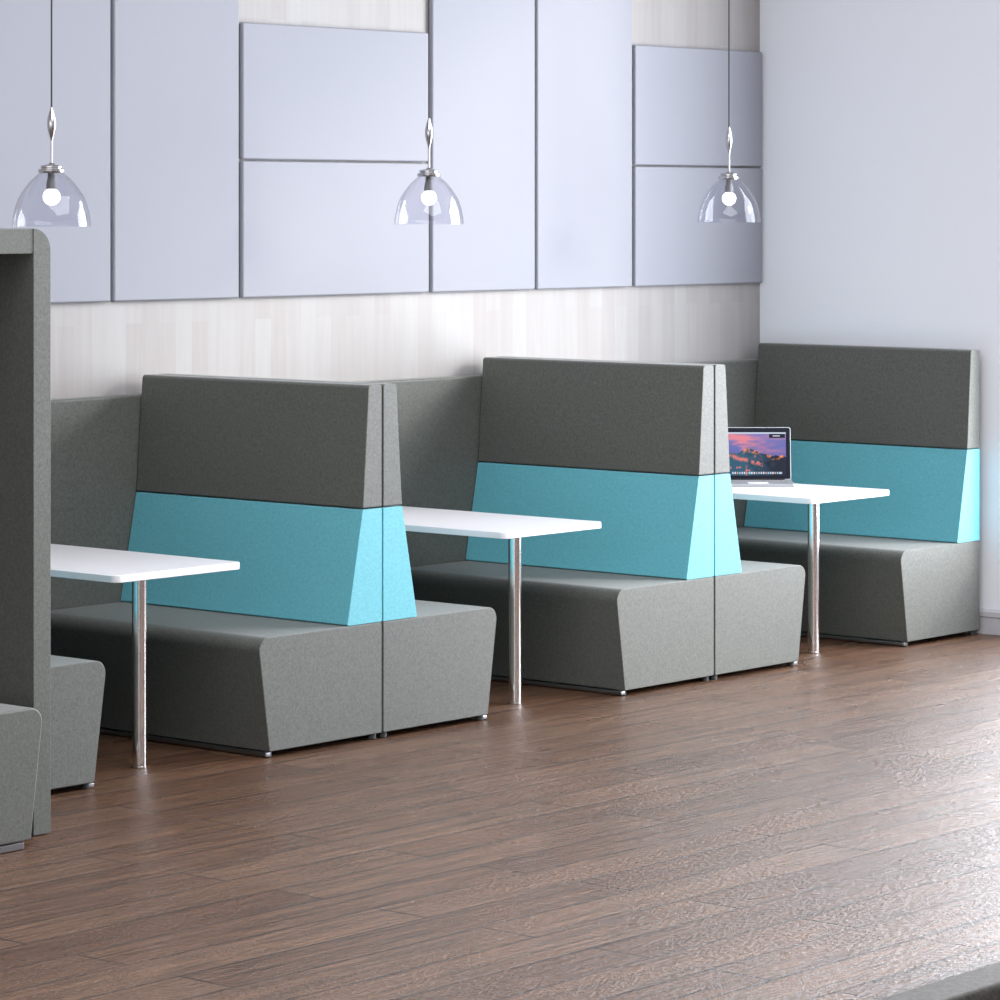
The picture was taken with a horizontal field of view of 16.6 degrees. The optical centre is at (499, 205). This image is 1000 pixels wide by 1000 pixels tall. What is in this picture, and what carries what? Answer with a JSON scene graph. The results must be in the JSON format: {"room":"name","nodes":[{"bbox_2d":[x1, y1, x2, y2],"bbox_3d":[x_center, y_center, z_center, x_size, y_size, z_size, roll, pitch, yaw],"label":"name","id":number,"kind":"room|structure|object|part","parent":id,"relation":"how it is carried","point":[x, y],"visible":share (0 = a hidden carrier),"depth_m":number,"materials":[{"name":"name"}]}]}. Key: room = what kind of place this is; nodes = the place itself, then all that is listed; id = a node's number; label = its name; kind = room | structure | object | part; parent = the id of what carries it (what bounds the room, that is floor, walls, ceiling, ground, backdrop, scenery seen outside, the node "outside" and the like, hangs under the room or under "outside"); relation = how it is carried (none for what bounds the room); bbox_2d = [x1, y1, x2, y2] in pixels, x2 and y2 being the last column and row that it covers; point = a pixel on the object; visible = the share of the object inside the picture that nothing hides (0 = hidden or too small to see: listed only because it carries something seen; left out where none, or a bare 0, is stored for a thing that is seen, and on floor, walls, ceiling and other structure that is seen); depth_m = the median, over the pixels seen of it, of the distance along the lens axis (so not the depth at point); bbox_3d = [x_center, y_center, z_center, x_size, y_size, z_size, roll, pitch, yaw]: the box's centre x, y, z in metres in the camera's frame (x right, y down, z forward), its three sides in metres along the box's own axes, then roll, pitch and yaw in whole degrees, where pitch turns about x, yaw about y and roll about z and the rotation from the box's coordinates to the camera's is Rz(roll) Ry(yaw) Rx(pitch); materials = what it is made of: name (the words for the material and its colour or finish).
{"room":"common room","nodes":[
{"label":"common room","id":0,"kind":"room"},
{"bbox_2d":[51,0,759,398],"bbox_3d":[-4.289,-0.251,11.636,0.200,4.910,17.760,0,0,41],"label":"wall","id":1,"kind":"structure","parent":0,"point":[98,348],"depth_m":15.95,"materials":[{"name":"beige wood"}]},
{"bbox_2d":[0,0,109,302],"bbox_3d":[-1.906,-0.507,14.239,0.028,1.828,0.765,0,0,41],"label":"panel","id":2,"kind":"object","parent":1,"relation":"attached to","point":[80,253],"visible":0.9,"depth_m":14.31,"materials":[{"name":"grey fabric"}]},
{"bbox_2d":[111,0,238,301],"bbox_3d":[-1.402,-0.507,14.827,0.028,1.828,0.748,0,0,41],"label":"panel","id":3,"kind":"object","parent":1,"relation":"attached to","point":[175,63],"visible":1,"depth_m":14.79,"materials":[{"name":"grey fabric"}]},
{"bbox_2d":[239,22,427,161],"bbox_3d":[-0.742,-0.507,15.596,0.028,0.604,1.234,0,0,41],"label":"panel","id":4,"kind":"object","parent":1,"relation":"attached to","point":[306,92],"visible":0.87,"depth_m":15.55,"materials":[{"name":"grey fabric"}]},
{"bbox_2d":[239,161,428,297],"bbox_3d":[-0.742,0.105,15.596,0.028,0.604,1.234,0,0,41],"label":"panel","id":5,"kind":"object","parent":1,"relation":"attached to","point":[306,228],"visible":0.94,"depth_m":15.55,"materials":[{"name":"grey fabric"}]},
{"bbox_2d":[429,0,534,291],"bbox_3d":[-0.083,-0.507,16.365,0.028,1.828,0.749,0,0,41],"label":"panel","id":6,"kind":"object","parent":1,"relation":"attached to","point":[482,52],"visible":0.98,"depth_m":16.35,"materials":[{"name":"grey fabric"}]},
{"bbox_2d":[534,0,631,288],"bbox_3d":[0.414,-0.507,16.945,0.028,1.828,0.743,0,0,41],"label":"panel","id":7,"kind":"object","parent":1,"relation":"attached to","point":[583,48],"visible":1,"depth_m":16.92,"materials":[{"name":"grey fabric"}]},
{"bbox_2d":[632,45,761,166],"bbox_3d":[1.022,-0.507,17.654,0.028,0.604,1.080,0,0,41],"label":"panel","id":8,"kind":"object","parent":1,"relation":"attached to","point":[680,95],"visible":1,"depth_m":17.60,"materials":[{"name":"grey fabric"}]},
{"bbox_2d":[632,166,761,286],"bbox_3d":[1.022,0.105,17.654,0.028,0.604,1.080,0,0,41],"label":"panel","id":9,"kind":"object","parent":1,"relation":"attached to","point":[671,245],"visible":1,"depth_m":17.60,"materials":[{"name":"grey fabric"}]},
{"bbox_2d":[0,631,999,999],"bbox_3d":[0.814,2.174,7.064,13.500,0.060,17.460,0,0,41],"label":"floor","id":10,"kind":"structure","parent":0,"point":[824,826],"depth_m":11.46,"materials":[{"name":"brown wood"}]},
{"bbox_2d":[0,703,41,853],"bbox_3d":[-2.424,1.909,11.276,1.120,0.470,1.449,0,0,41],"label":"seat","id":11,"kind":"object","parent":10,"relation":"on","point":[20,726],"visible":1,"depth_m":11.38,"materials":[{"name":"grey fabric"}]},
{"bbox_3d":[-2.029,2.130,10.930,0.052,0.024,1.310,0,0,41],"label":"rail","id":12,"kind":"part","parent":11,"relation":"part of","materials":[{"name":"grey metal"}]},
{"bbox_2d":[0,228,50,835],"bbox_3d":[-2.910,1.109,11.516,1.850,2.062,2.074,0,0,41],"label":"end panel","id":13,"kind":"object","parent":10,"relation":"on","point":[25,254],"visible":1,"depth_m":11.68,"materials":[{"name":"grey fabric"}]},
{"bbox_3d":[-2.911,0.121,11.517,1.847,0.084,1.918,0,0,41],"label":"roof panel","id":14,"kind":"part","parent":13,"relation":"part of","materials":[{"name":"grey fabric"}]},
{"bbox_2d":[51,655,104,788],"bbox_3d":[-2.179,1.431,12.806,1.312,1.425,0.700,0,0,41],"label":"bench","id":15,"kind":"object","parent":10,"relation":"on","point":[77,685],"visible":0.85,"depth_m":12.53,"materials":[{"name":"grey fabric"}]},
{"bbox_3d":[-1.990,2.131,13.026,1.288,0.017,0.028,0,0,41],"label":"rail","id":16,"kind":"part","parent":15,"relation":"part of","materials":[{"name":"grey metal"}]},
{"bbox_2d":[51,394,141,609],"bbox_3d":[-2.221,1.474,13.832,0.078,1.340,2.204,0,0,41],"label":"screen","id":17,"kind":"object","parent":10,"relation":"on","point":[95,439],"visible":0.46,"depth_m":14.37,"materials":[{"name":"grey fabric"}]},
{"bbox_2d":[51,544,239,768],"bbox_3d":[-1.703,1.757,13.363,1.314,0.774,0.663,0,0,41],"label":"table","id":18,"kind":"object","parent":10,"relation":"on","point":[67,561],"visible":0.9,"depth_m":13.06,"materials":[{"name":"white laminate"}]},
{"bbox_3d":[-1.375,1.770,13.081,0.057,0.732,0.057,0,0,41],"label":"leg","id":19,"kind":"part","parent":18,"relation":"part of","materials":[{"name":"silver metal"}]},
{"bbox_3d":[-1.375,2.139,13.081,0.060,0.009,0.060,0,0,41],"label":"plate","id":20,"kind":"part","parent":18,"relation":"part of","materials":[{"name":"silver metal"}]},
{"bbox_2d":[51,374,381,757],"bbox_3d":[-1.200,1.431,13.948,1.312,1.425,0.700,0,0,41],"label":"bench","id":21,"kind":"object","parent":10,"relation":"on","point":[279,479],"visible":0.77,"depth_m":13.84,"materials":[{"name":"grey fabric"}]},
{"bbox_3d":[-1.389,2.131,13.728,1.288,0.017,0.028,0,0,41],"label":"rail","id":22,"kind":"part","parent":21,"relation":"part of","materials":[{"name":"grey metal"}]},
{"bbox_3d":[-1.200,1.896,13.948,1.312,0.445,0.700,0,0,41],"label":"seat","id":23,"kind":"part","parent":21,"relation":"part of","materials":[{"name":"grey fabric"}]},
{"bbox_3d":[-1.038,1.444,14.137,1.312,0.456,0.202,0,0,41],"label":"backrest","id":24,"kind":"part","parent":21,"relation":"part of","materials":[{"name":"teal fabric"}]},
{"bbox_3d":[-1.009,0.964,14.171,1.312,0.491,0.112,0,0,41],"label":"backrest","id":25,"kind":"part","parent":21,"relation":"part of","materials":[{"name":"grey fabric"}]},
{"bbox_2d":[163,373,495,737],"bbox_3d":[-0.739,1.431,14.486,1.312,1.425,0.700,0,0,41],"label":"bench","id":26,"kind":"object","parent":10,"relation":"on","point":[437,657],"visible":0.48,"depth_m":13.94,"materials":[{"name":"grey fabric"}]},
{"bbox_3d":[-0.930,0.964,14.263,1.312,0.491,0.112,0,0,41],"label":"backrest","id":27,"kind":"part","parent":26,"relation":"part of","materials":[{"name":"grey fabric"}]},
{"bbox_3d":[-0.901,1.444,14.297,1.312,0.456,0.202,0,0,41],"label":"backrest","id":28,"kind":"part","parent":26,"relation":"part of","materials":[{"name":"teal fabric"}]},
{"bbox_3d":[-0.739,1.896,14.486,1.312,0.445,0.700,0,0,41],"label":"seat","id":29,"kind":"part","parent":26,"relation":"part of","materials":[{"name":"grey fabric"}]},
{"bbox_2d":[353,374,485,566],"bbox_3d":[-0.781,1.474,15.512,0.078,1.340,2.204,0,0,41],"label":"screen","id":30,"kind":"object","parent":10,"relation":"on","point":[439,417],"visible":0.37,"depth_m":16.02,"materials":[{"name":"grey fabric"}]},
{"bbox_2d":[402,506,600,704],"bbox_3d":[-0.263,1.757,15.043,1.314,0.774,0.663,0,0,41],"label":"table","id":31,"kind":"object","parent":10,"relation":"on","point":[513,528],"visible":0.82,"depth_m":14.74,"materials":[{"name":"white laminate"}]},
{"bbox_3d":[0.064,1.770,14.761,0.057,0.732,0.057,0,0,41],"label":"leg","id":32,"kind":"part","parent":31,"relation":"part of","materials":[{"name":"silver metal"}]},
{"bbox_2d":[410,357,713,695],"bbox_3d":[0.239,1.431,15.628,1.312,1.425,0.700,0,0,41],"label":"bench","id":33,"kind":"object","parent":10,"relation":"on","point":[626,603],"visible":0.89,"depth_m":15.54,"materials":[{"name":"grey fabric"}]},
{"bbox_3d":[0.051,2.131,15.408,1.288,0.017,0.028,0,0,41],"label":"rail","id":34,"kind":"part","parent":33,"relation":"part of","materials":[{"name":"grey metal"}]},
{"bbox_3d":[0.239,1.896,15.628,1.312,0.445,0.700,0,0,41],"label":"seat","id":35,"kind":"part","parent":33,"relation":"part of","materials":[{"name":"grey fabric"}]},
{"bbox_3d":[0.402,1.444,15.817,1.312,0.456,0.202,0,0,41],"label":"backrest","id":36,"kind":"part","parent":33,"relation":"part of","materials":[{"name":"teal fabric"}]},
{"bbox_3d":[0.431,0.964,15.851,1.312,0.491,0.112,0,0,41],"label":"backrest","id":37,"kind":"part","parent":33,"relation":"part of","materials":[{"name":"grey fabric"}]},
{"bbox_2d":[497,356,804,679],"bbox_3d":[0.701,1.431,16.166,1.312,1.425,0.700,0,0,41],"label":"bench","id":38,"kind":"object","parent":10,"relation":"on","point":[758,606],"visible":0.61,"depth_m":15.62,"materials":[{"name":"grey fabric"}]},
{"bbox_3d":[0.509,0.964,15.943,1.312,0.491,0.112,0,0,41],"label":"backrest","id":39,"kind":"part","parent":38,"relation":"part of","materials":[{"name":"grey fabric"}]},
{"bbox_3d":[0.539,1.444,15.977,1.312,0.456,0.202,0,0,41],"label":"backrest","id":40,"kind":"part","parent":38,"relation":"part of","materials":[{"name":"teal fabric"}]},
{"bbox_3d":[0.701,1.896,16.166,1.312,0.445,0.700,0,0,41],"label":"seat","id":41,"kind":"part","parent":38,"relation":"part of","materials":[{"name":"grey fabric"}]},
{"bbox_2d":[687,359,757,527],"bbox_3d":[0.656,1.474,17.189,0.078,1.340,2.196,0,0,41],"label":"screen","id":42,"kind":"object","parent":10,"relation":"on","point":[741,374],"visible":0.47,"depth_m":17.82,"materials":[{"name":"grey fabric"}]},
{"bbox_2d":[732,483,888,653],"bbox_3d":[1.176,1.757,16.721,1.314,0.774,0.663,0,0,41],"label":"table","id":43,"kind":"object","parent":10,"relation":"on","point":[812,495],"visible":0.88,"depth_m":16.41,"materials":[{"name":"white laminate"}]},
{"bbox_2d":[726,427,794,485],"bbox_3d":[1.263,1.233,16.852,0.352,0.272,0.283,0,0,0],"label":"laptop","id":44,"kind":"object","parent":43,"relation":"on","point":[758,456],"visible":0.91,"depth_m":16.96,"materials":[{"name":"silver metal"}]},
{"bbox_3d":[1.503,1.770,16.439,0.057,0.732,0.057,0,0,41],"label":"leg","id":45,"kind":"part","parent":43,"relation":"part of","materials":[{"name":"silver metal"}]},
{"bbox_2d":[737,343,979,646],"bbox_3d":[1.671,1.431,17.298,1.312,1.425,0.700,0,0,41],"label":"bench","id":46,"kind":"object","parent":10,"relation":"on","point":[902,565],"visible":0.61,"depth_m":17.20,"materials":[{"name":"grey fabric"}]},
{"bbox_3d":[1.483,2.131,17.078,1.288,0.017,0.028,0,0,41],"label":"rail","id":47,"kind":"part","parent":46,"relation":"part of","materials":[{"name":"grey metal"}]},
{"bbox_3d":[1.671,1.896,17.298,1.312,0.445,0.700,0,0,41],"label":"seat","id":48,"kind":"part","parent":46,"relation":"part of","materials":[{"name":"grey fabric"}]},
{"bbox_3d":[1.834,1.444,17.488,1.312,0.456,0.202,0,0,41],"label":"backrest","id":49,"kind":"part","parent":46,"relation":"part of","materials":[{"name":"teal fabric"}]},
{"bbox_3d":[1.863,0.964,17.521,1.312,0.491,0.112,0,0,41],"label":"backrest","id":50,"kind":"part","parent":46,"relation":"part of","materials":[{"name":"grey fabric"}]},
{"bbox_2d":[878,962,999,999],"bbox_3d":[0.736,1.609,4.457,0.600,1.070,1.440,0,0,41],"label":"bench","id":51,"kind":"object","parent":10,"relation":"on","point":[983,983],"visible":1,"depth_m":4.71,"materials":[{"name":"grey fabric"}]},
{"bbox_2d":[760,0,999,609],"bbox_3d":[6.534,-0.251,13.738,13.500,4.910,0.120,0,0,41],"label":"wall","id":52,"kind":"structure","parent":0,"point":[880,167],"depth_m":17.57,"materials":[{"name":"white paint"}]},
{"bbox_2d":[975,608,999,634],"bbox_3d":[6.452,2.081,13.715,13.395,0.125,0.022,0,0,41],"label":"baseboard","id":53,"kind":"structure","parent":52,"relation":"attached to","point":[989,619],"depth_m":17.15,"materials":[{"name":"grey"}]},
{"bbox_3d":[0.814,-2.656,7.064,13.500,0.100,17.460,0,0,41],"label":"ceiling","id":54,"kind":"structure","parent":0,"visible":0},
{"bbox_2d":[12,0,90,226],"bbox_3d":[-1.752,-1.262,13.398,0.306,2.688,0.306,0,0,41],"label":"pendant lamp","id":55,"kind":"object","parent":54,"relation":"hanging from","point":[51,196],"visible":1,"depth_m":13.38,"materials":[{"name":"clear glass"}]},
{"bbox_3d":[-1.752,-0.214,13.398,0.009,0.098,0.009,0,0,7],"label":"stem","id":56,"kind":"part","parent":55,"relation":"part of","materials":[{"name":"silver metal"}]},
{"bbox_2d":[46,173,56,188],"bbox_3d":[-1.752,-0.095,13.398,0.043,0.060,0.043,0,0,41],"label":"socket","id":57,"kind":"object","parent":55,"relation":"attached to","point":[51,183],"depth_m":13.38,"materials":[{"name":"grey metal"}]},
{"bbox_3d":[-1.752,-0.022,13.398,0.306,0.208,0.306,0,0,41],"label":"lamp shade","id":58,"kind":"part","parent":55,"relation":"part of","materials":[{"name":"clear glass"}]},
{"bbox_3d":[-1.752,-0.035,13.398,0.068,0.067,0.068,0,0,41],"label":"bulb","id":59,"kind":"part","parent":55,"relation":"part of","materials":[{"name":"white glass"}]},
{"bbox_2d":[394,0,463,220],"bbox_3d":[-0.312,-1.262,15.077,0.306,2.688,0.306,0,0,41],"label":"pendant lamp","id":60,"kind":"object","parent":54,"relation":"hanging from","point":[428,197],"visible":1,"depth_m":15.06,"materials":[{"name":"clear glass"}]},
{"bbox_3d":[-0.312,-0.214,15.077,0.009,0.098,0.009,0,0,-16],"label":"stem","id":61,"kind":"part","parent":60,"relation":"part of","materials":[{"name":"silver metal"}]},
{"bbox_2d":[424,177,433,190],"bbox_3d":[-0.312,-0.095,15.077,0.043,0.060,0.043,0,0,41],"label":"socket","id":62,"kind":"object","parent":60,"relation":"attached to","point":[428,186],"depth_m":15.06,"materials":[{"name":"grey metal"}]},
{"bbox_3d":[-0.312,-0.022,15.077,0.306,0.208,0.306,0,0,41],"label":"lamp shade","id":63,"kind":"part","parent":60,"relation":"part of","materials":[{"name":"clear glass"}]},
{"bbox_3d":[-0.312,-0.035,15.077,0.068,0.067,0.068,0,0,41],"label":"bulb","id":64,"kind":"part","parent":60,"relation":"part of","materials":[{"name":"white glass"}]},
{"bbox_2d":[698,0,759,222],"bbox_3d":[1.119,-1.262,16.747,0.306,2.688,0.306,0,0,41],"label":"pendant lamp","id":65,"kind":"object","parent":54,"relation":"hanging from","point":[728,198],"visible":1,"depth_m":16.74,"materials":[{"name":"clear glass"}]},
{"bbox_3d":[1.119,-0.214,16.747,0.009,0.098,0.009,0,0,7],"label":"stem","id":66,"kind":"part","parent":65,"relation":"part of","materials":[{"name":"silver metal"}]},
{"bbox_2d":[725,180,732,191],"bbox_3d":[1.119,-0.095,16.747,0.043,0.060,0.043,0,0,41],"label":"socket","id":67,"kind":"object","parent":65,"relation":"attached to","point":[728,187],"depth_m":16.73,"materials":[{"name":"grey metal"}]},
{"bbox_3d":[1.119,-0.035,16.747,0.068,0.067,0.068,0,0,41],"label":"bulb","id":68,"kind":"part","parent":65,"relation":"part of","materials":[{"name":"white glass"}]}
]}

